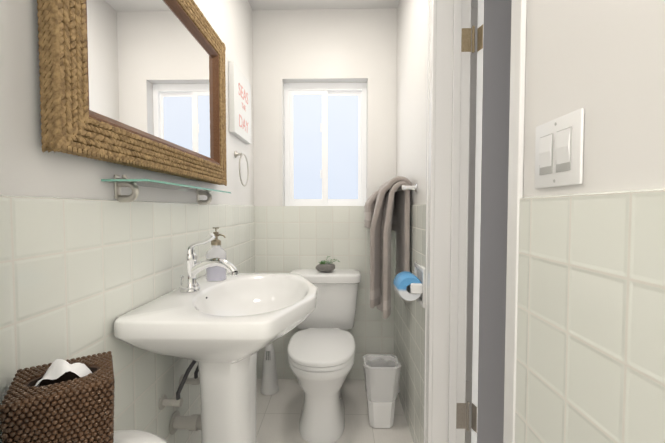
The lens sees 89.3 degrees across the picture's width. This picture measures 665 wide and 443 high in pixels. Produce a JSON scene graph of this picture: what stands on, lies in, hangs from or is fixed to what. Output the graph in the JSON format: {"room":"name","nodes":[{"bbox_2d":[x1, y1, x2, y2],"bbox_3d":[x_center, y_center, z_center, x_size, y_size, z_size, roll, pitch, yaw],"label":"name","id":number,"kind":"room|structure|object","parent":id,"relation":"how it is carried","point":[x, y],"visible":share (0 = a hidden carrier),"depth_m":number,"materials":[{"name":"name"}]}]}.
{"room":"bathroom","nodes":[
{"label":"bathroom","id":0,"kind":"room"},
{"bbox_2d":[0,0,253,205],"bbox_3d":[-0.625,-0.102,0.659,0.120,2.487,3.749,0,2,1],"label":"wall","id":1,"kind":"structure","parent":0,"point":[28,167],"depth_m":0.70,"materials":[{"name":"white paint"}]},
{"bbox_2d":[0,195,254,442],"bbox_3d":[-0.563,0.549,0.602,0.008,1.189,3.391,0,2,1],"label":"wall tile","id":2,"kind":"structure","parent":1,"relation":"attached to","point":[78,277],"depth_m":0.83,"materials":[{"name":"white tile"}]},
{"bbox_2d":[37,0,226,185],"bbox_3d":[-0.525,-0.482,1.106,0.039,0.661,0.969,0,2,1],"label":"mirror","id":3,"kind":"object","parent":1,"relation":"attached to","point":[128,74],"visible":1,"depth_m":0.91,"materials":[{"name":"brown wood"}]},
{"bbox_2d":[101,175,230,204],"bbox_3d":[-0.496,-0.094,1.122,0.118,0.071,0.621,0,2,1],"label":"glass shelf","id":4,"kind":"object","parent":1,"relation":"attached to","point":[118,181],"visible":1,"depth_m":0.88,"materials":[{"name":"clear glass"}]},
{"bbox_2d":[228,61,250,143],"bbox_3d":[-0.522,-0.657,1.924,0.031,0.365,0.338,0,2,1],"label":"picture","id":5,"kind":"object","parent":1,"relation":"attached to","point":[239,106],"visible":1,"depth_m":1.84,"materials":[{"name":"white"}]},
{"bbox_2d":[234,151,248,185],"bbox_3d":[-0.519,-0.297,1.916,0.040,0.194,0.185,0,2,1],"label":"towel ring","id":6,"kind":"object","parent":1,"relation":"attached to","point":[236,154],"visible":1,"depth_m":1.87,"materials":[{"name":"silver metal"}]},
{"bbox_2d":[248,0,477,9],"bbox_3d":[0.534,-1.394,0.588,2.600,0.100,3.749,0,2,1],"label":"ceiling","id":7,"kind":"structure","parent":0,"point":[309,4],"depth_m":2.17,"materials":[{"name":"paint"}]},
{"bbox_2d":[256,379,471,442],"bbox_3d":[0.534,1.191,0.682,2.600,0.100,3.749,0,2,1],"label":"floor","id":8,"kind":"structure","parent":0,"point":[278,413],"depth_m":1.89,"materials":[{"name":"tile"}]},
{"bbox_2d":[113,430,167,442],"bbox_3d":[-0.420,0.781,0.580,0.284,0.726,0.284,0,2,1],"label":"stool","id":9,"kind":"object","parent":8,"relation":"on","point":[128,436],"visible":0.6,"depth_m":0.66,"materials":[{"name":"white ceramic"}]},
{"bbox_2d":[0,351,114,442],"bbox_3d":[-0.457,0.324,0.575,0.132,0.186,0.132,-1,3,-35],"label":"tissue box","id":10,"kind":"object","parent":9,"relation":"on","point":[64,401],"visible":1,"depth_m":0.54,"materials":[{"name":"brown wicker"}]},
{"bbox_2d":[114,233,317,442],"bbox_3d":[-0.299,0.580,1.153,0.494,1.087,0.641,0,2,1],"label":"pedestal sink","id":11,"kind":"object","parent":8,"relation":"on","point":[222,333],"visible":0.98,"depth_m":1.05,"materials":[{"name":"white ceramic"}]},
{"bbox_2d":[206,227,226,281],"bbox_3d":[-0.452,0.125,1.310,0.077,0.204,0.077,0,2,1],"label":"soap dispenser","id":12,"kind":"object","parent":11,"relation":"on","point":[216,241],"visible":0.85,"depth_m":1.29,"materials":[{"name":"clear glass"}]},
{"bbox_2d":[260,344,278,394],"bbox_3d":[-0.404,0.847,2.155,0.116,0.480,0.116,0,2,1],"label":"toilet brush","id":13,"kind":"object","parent":8,"relation":"on","point":[269,385],"visible":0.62,"depth_m":2.12,"materials":[{"name":"white plastic"}]},
{"bbox_2d":[288,269,360,442],"bbox_3d":[-0.055,0.715,1.935,0.464,0.762,0.715,0,2,1],"label":"toilet","id":14,"kind":"object","parent":8,"relation":"on","point":[321,352],"visible":0.81,"depth_m":1.75,"materials":[{"name":"white ceramic"}]},
{"bbox_2d":[316,256,339,271],"bbox_3d":[-0.031,0.271,2.161,0.157,0.104,0.088,0,2,1],"label":"succulent planter","id":15,"kind":"object","parent":14,"relation":"on","point":[322,266],"visible":1,"depth_m":2.14,"materials":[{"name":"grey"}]},
{"bbox_2d":[363,354,400,427],"bbox_3d":[0.268,0.927,1.834,0.206,0.345,0.166,0,2,1],"label":"trash can","id":16,"kind":"object","parent":8,"relation":"on","point":[381,374],"visible":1,"depth_m":1.78,"materials":[{"name":"white plastic"}]},
{"bbox_2d":[252,7,477,379],"bbox_3d":[0.619,-0.163,2.347,2.300,2.487,0.180,0,2,1],"label":"wall","id":17,"kind":"structure","parent":0,"point":[327,46],"depth_m":2.24,"materials":[{"name":"white paint"}]},
{"bbox_2d":[255,206,394,379],"bbox_3d":[-0.053,0.487,2.328,0.942,1.189,0.083,0,2,1],"label":"wall tile","id":18,"kind":"structure","parent":17,"relation":"attached to","point":[288,239],"depth_m":2.28,"materials":[{"name":"white tile"}]},
{"bbox_2d":[284,82,366,205],"bbox_3d":[-0.048,-0.532,2.367,0.590,0.869,0.071,0,2,1],"label":"window","id":19,"kind":"structure","parent":17,"relation":"in","point":[325,132],"depth_m":2.35,"materials":[{"name":"glass"}]},
{"bbox_2d":[396,0,664,204],"bbox_3d":[0.456,-0.099,0.562,0.130,2.487,3.399,0,2,1],"label":"wall","id":20,"kind":"structure","parent":0,"point":[601,63],"depth_m":0.52,"materials":[{"name":"white paint"}]},
{"bbox_2d":[364,176,417,318],"bbox_3d":[0.312,0.125,1.939,0.228,0.741,0.609,0,2,1],"label":"towel","id":21,"kind":"object","parent":20,"relation":"attached to","point":[387,208],"visible":0.94,"depth_m":1.77,"materials":[{"name":"grey fabric"}]},
{"bbox_2d":[394,204,425,442],"bbox_3d":[0.413,0.504,1.849,0.008,1.189,0.856,0,2,1],"label":"wall tile","id":22,"kind":"structure","parent":20,"relation":"attached to","point":[409,334],"depth_m":1.69,"materials":[{"name":"white tile"}]},
{"bbox_2d":[393,262,424,307],"bbox_3d":[0.341,0.280,1.515,0.121,0.170,0.172,0,2,1],"label":"toilet paper holder","id":23,"kind":"object","parent":22,"relation":"attached to","point":[409,286],"visible":0.96,"depth_m":1.45,"materials":[{"name":"white ceramic"}]},
{"bbox_2d":[424,0,526,442],"bbox_3d":[0.457,0.072,1.050,0.152,2.109,0.707,0,2,1],"label":"door frame","id":24,"kind":"structure","parent":20,"relation":"attached to","point":[448,117],"depth_m":1.33,"materials":[{"name":"white wood"}]},
{"bbox_2d":[456,0,511,442],"bbox_3d":[0.831,0.096,1.393,0.665,2.018,0.047,0,2,-13],"label":"door","id":25,"kind":"structure","parent":20,"relation":"in","point":[491,165],"depth_m":1.32,"materials":[{"name":"grey paint"}]},
{"bbox_2d":[535,108,583,188],"bbox_3d":[0.386,-0.119,0.583,0.010,0.118,0.123,0,2,1],"label":"switch plate","id":26,"kind":"object","parent":20,"relation":"attached to","point":[559,151],"visible":1,"depth_m":0.56,"materials":[{"name":"white plastic"}]},
{"bbox_2d":[515,189,664,442],"bbox_3d":[0.371,0.578,-0.198,0.008,1.189,1.830,0,2,1],"label":"wall tile","id":27,"kind":"structure","parent":20,"relation":"attached to","point":[590,364],"depth_m":0.50,"materials":[{"name":"white tile"}]}
]}

